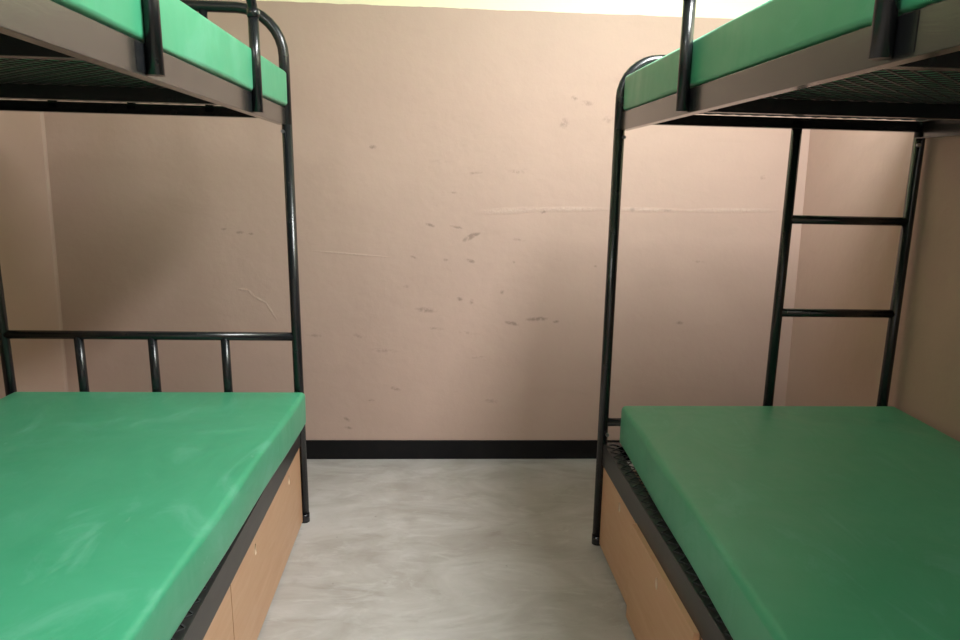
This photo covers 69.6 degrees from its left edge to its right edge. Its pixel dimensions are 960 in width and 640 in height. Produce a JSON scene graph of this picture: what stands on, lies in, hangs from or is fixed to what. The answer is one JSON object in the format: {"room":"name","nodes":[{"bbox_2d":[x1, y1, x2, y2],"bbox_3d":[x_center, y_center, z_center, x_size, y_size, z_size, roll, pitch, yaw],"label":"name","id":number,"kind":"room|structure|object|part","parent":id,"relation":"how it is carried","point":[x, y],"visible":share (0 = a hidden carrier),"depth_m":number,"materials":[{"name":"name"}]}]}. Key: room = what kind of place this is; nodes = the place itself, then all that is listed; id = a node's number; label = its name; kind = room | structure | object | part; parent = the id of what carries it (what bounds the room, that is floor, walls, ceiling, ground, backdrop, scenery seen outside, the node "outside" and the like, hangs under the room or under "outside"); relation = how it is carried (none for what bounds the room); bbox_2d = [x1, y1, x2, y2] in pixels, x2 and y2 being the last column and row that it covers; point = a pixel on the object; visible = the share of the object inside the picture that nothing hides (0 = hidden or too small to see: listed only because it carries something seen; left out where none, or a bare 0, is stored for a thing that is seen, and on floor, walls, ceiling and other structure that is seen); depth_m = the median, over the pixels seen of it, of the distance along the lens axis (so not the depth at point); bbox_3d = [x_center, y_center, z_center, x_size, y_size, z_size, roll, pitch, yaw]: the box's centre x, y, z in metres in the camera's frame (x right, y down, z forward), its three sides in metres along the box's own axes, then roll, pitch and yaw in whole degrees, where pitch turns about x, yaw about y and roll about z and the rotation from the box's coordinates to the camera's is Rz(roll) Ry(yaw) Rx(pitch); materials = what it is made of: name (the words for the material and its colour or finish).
{"room":"dormitory bunk room","nodes":[
{"label":"dormitory bunk room","id":0,"kind":"room"},
{"bbox_2d":[0,99,64,398],"bbox_3d":[-1.860,-0.232,0.272,0.188,3.000,5.890,1,12,-3],"label":"wall","id":1,"kind":"structure","parent":0,"point":[26,257],"depth_m":2.92,"materials":[{"name":"beige paint"}]},
{"bbox_2d":[43,0,810,439],"bbox_3d":[-0.190,-0.772,3.200,4.067,3.050,0.150,1,12,-3],"label":"wall","id":2,"kind":"structure","parent":0,"point":[453,158],"depth_m":3.19,"materials":[{"name":"beige paint"}]},
{"bbox_2d":[39,100,67,391],"bbox_3d":[-1.903,-0.798,3.011,0.049,3.000,0.011,1,12,-3],"label":"trim","id":3,"kind":"structure","parent":2,"relation":"attached to","point":[42,120],"depth_m":3.11,"materials":[{"name":"beige paint"}]},
{"bbox_2d":[306,440,619,458],"bbox_3d":[-0.218,0.640,3.413,3.467,0.097,0.012,1,12,-3],"label":"baseboard","id":4,"kind":"structure","parent":2,"relation":"attached to","point":[316,449],"depth_m":3.41,"materials":[{"name":"black paint"}]},
{"bbox_2d":[257,459,635,639],"bbox_3d":[-0.097,1.301,0.711,3.967,0.100,6.070,1,12,-3],"label":"floor","id":5,"kind":"structure","parent":0,"point":[388,549],"depth_m":2.53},
{"bbox_2d":[0,0,309,639],"bbox_3d":[-1.165,0.051,1.593,1.130,1.944,1.990,1,12,-4],"label":"bunk bed","id":6,"kind":"object","parent":5,"relation":"on","point":[234,603],"visible":0.44,"depth_m":1.93,"materials":[{"name":"black metal"}]},
{"bbox_3d":[-1.763,0.045,2.551,0.057,1.541,0.037,1,12,-4],"label":"post","id":7,"kind":"part","parent":6,"relation":"part of","materials":[{"name":"black metal"}]},
{"bbox_3d":[-1.222,-0.736,2.408,1.037,0.035,0.030,1,12,-4],"label":"rail","id":8,"kind":"part","parent":6,"relation":"part of","materials":[{"name":"black metal"}]},
{"bbox_3d":[-0.611,-0.475,1.250,0.002,0.051,0.060,1,12,-4],"label":"weld plate","id":9,"kind":"part","parent":6,"relation":"part of","materials":[{"name":"black metal"}]},
{"bbox_3d":[-0.641,-0.527,1.507,0.027,0.059,1.919,1,12,-4],"label":"rail","id":10,"kind":"part","parent":6,"relation":"part of","materials":[{"name":"grey metal"}]},
{"bbox_2d":[0,0,286,105],"bbox_3d":[-1.151,-0.624,1.451,1.078,0.125,1.895,1,12,-4],"label":"mattress","id":11,"kind":"object","parent":6,"relation":"on","point":[188,36],"visible":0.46,"depth_m":1.52,"materials":[{"name":"green plastic"}]},
{"bbox_3d":[-1.230,0.058,2.588,1.068,0.033,0.033,1,12,-4],"label":"headboard rail","id":12,"kind":"part","parent":6,"relation":"part of","materials":[{"name":"black metal"}]},
{"bbox_2d":[0,392,305,639],"bbox_3d":[-1.177,0.524,1.692,1.138,0.141,1.903,1,12,-4],"label":"mattress","id":13,"kind":"object","parent":6,"relation":"on","point":[118,510],"visible":1,"depth_m":1.77,"materials":[{"name":"green plastic"}]},
{"bbox_3d":[-0.624,0.935,1.338,0.019,0.315,0.976,1,12,-4],"label":"drawer","id":14,"kind":"part","parent":6,"relation":"part of","materials":[{"name":"brown wood"}]},
{"bbox_3d":[-1.220,-0.901,2.390,1.108,0.404,0.037,1,12,-4],"label":"head frame","id":15,"kind":"part","parent":6,"relation":"part of","materials":[{"name":"black metal"}]},
{"bbox_3d":[-0.662,0.643,1.749,0.045,0.084,1.919,1,12,-4],"label":"rail","id":16,"kind":"part","parent":6,"relation":"part of","materials":[{"name":"black metal"}]},
{"bbox_3d":[-0.658,-0.627,1.983,0.002,0.051,0.060,1,12,-4],"label":"weld plate","id":17,"kind":"part","parent":6,"relation":"part of","materials":[{"name":"black metal"}]},
{"bbox_3d":[-0.619,-0.819,1.581,0.029,0.076,0.778,1,12,-4],"label":"guard rail","id":18,"kind":"part","parent":6,"relation":"part of","materials":[{"name":"black metal"}]},
{"bbox_3d":[-0.684,0.742,2.269,0.019,0.315,0.922,1,12,-4],"label":"drawer","id":19,"kind":"part","parent":6,"relation":"part of","materials":[{"name":"brown wood"}]},
{"bbox_3d":[-0.698,0.055,2.622,0.057,1.541,0.037,1,12,-4],"label":"post","id":20,"kind":"part","parent":6,"relation":"part of","materials":[{"name":"black metal"}]},
{"bbox_2d":[592,0,959,639],"bbox_3d":[1.050,0.112,1.545,1.137,1.944,1.990,1,12,-4],"label":"bunk bed","id":21,"kind":"object","parent":5,"relation":"on","point":[664,597],"visible":0.5,"depth_m":1.88,"materials":[{"name":"black metal"}]},
{"bbox_3d":[0.462,0.106,2.505,0.048,1.541,0.037,1,12,-4],"label":"post","id":22,"kind":"part","parent":21,"relation":"part of","materials":[{"name":"black metal"}]},
{"bbox_3d":[0.991,0.384,2.596,1.068,0.030,0.030,1,12,-4],"label":"foot rail","id":23,"kind":"part","parent":21,"relation":"part of","materials":[{"name":"black metal"}]},
{"bbox_3d":[0.479,0.745,2.388,0.017,0.315,0.442,1,12,-4],"label":"drawer","id":24,"kind":"part","parent":21,"relation":"part of","materials":[{"name":"brown wood"}]},
{"bbox_3d":[0.990,0.495,2.603,1.037,0.060,0.030,1,12,-4],"label":"rail","id":25,"kind":"part","parent":21,"relation":"part of","materials":[{"name":"black metal"}]},
{"bbox_3d":[0.491,0.840,1.910,0.017,0.322,0.524,1,12,-4],"label":"drawer","id":26,"kind":"part","parent":21,"relation":"part of","materials":[{"name":"brown wood"}]},
{"bbox_3d":[0.537,0.695,1.634,0.045,0.084,1.919,1,12,-4],"label":"rail","id":27,"kind":"part","parent":21,"relation":"part of","materials":[{"name":"black metal"}]},
{"bbox_3d":[0.515,-0.539,1.686,0.002,0.051,0.060,1,12,-4],"label":"weld plate","id":28,"kind":"part","parent":21,"relation":"part of","materials":[{"name":"black metal"}]},
{"bbox_3d":[1.010,-0.763,2.359,1.106,0.246,0.037,1,12,-4],"label":"foot frame","id":29,"kind":"part","parent":21,"relation":"part of","materials":[{"name":"black metal"}]},
{"bbox_3d":[1.009,-0.675,2.361,1.037,0.035,0.030,1,12,-4],"label":"rail","id":30,"kind":"part","parent":21,"relation":"part of","materials":[{"name":"black metal"}]},
{"bbox_2d":[620,406,959,639],"bbox_3d":[1.052,0.579,1.639,1.124,0.158,1.904,1,12,-4],"label":"mattress","id":31,"kind":"object","parent":21,"relation":"on","point":[794,522],"visible":1,"depth_m":1.74,"materials":[{"name":"green plastic"}]},
{"bbox_3d":[0.547,-0.475,1.392,0.026,0.059,1.919,1,12,-4],"label":"rail","id":32,"kind":"part","parent":21,"relation":"part of","materials":[{"name":"grey metal"}]},
{"bbox_2d":[623,0,959,110],"bbox_3d":[1.050,-0.560,1.402,1.033,0.119,1.904,1,12,-4],"label":"mattress","id":33,"kind":"object","parent":21,"relation":"on","point":[773,29],"visible":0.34,"depth_m":1.36,"materials":[{"name":"green plastic"}]},
{"bbox_3d":[1.528,0.117,2.574,0.048,1.541,0.037,1,12,-4],"label":"post","id":34,"kind":"part","parent":21,"relation":"part of","materials":[{"name":"black metal"}]},
{"bbox_3d":[0.563,-0.380,0.921,0.002,0.051,0.060,1,12,-4],"label":"weld plate","id":35,"kind":"part","parent":21,"relation":"part of","materials":[{"name":"black metal"}]},
{"bbox_3d":[1.587,-0.465,1.459,0.026,0.059,1.919,1,12,-4],"label":"rail","id":36,"kind":"part","parent":21,"relation":"part of","materials":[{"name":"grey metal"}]},
{"bbox_2d":[785,117,959,441],"bbox_3d":[1.733,-0.184,0.444,0.228,3.000,5.890,1,12,-3],"label":"wall","id":37,"kind":"structure","parent":0,"point":[834,361],"depth_m":2.72,"materials":[{"name":"beige paint"}]}
]}

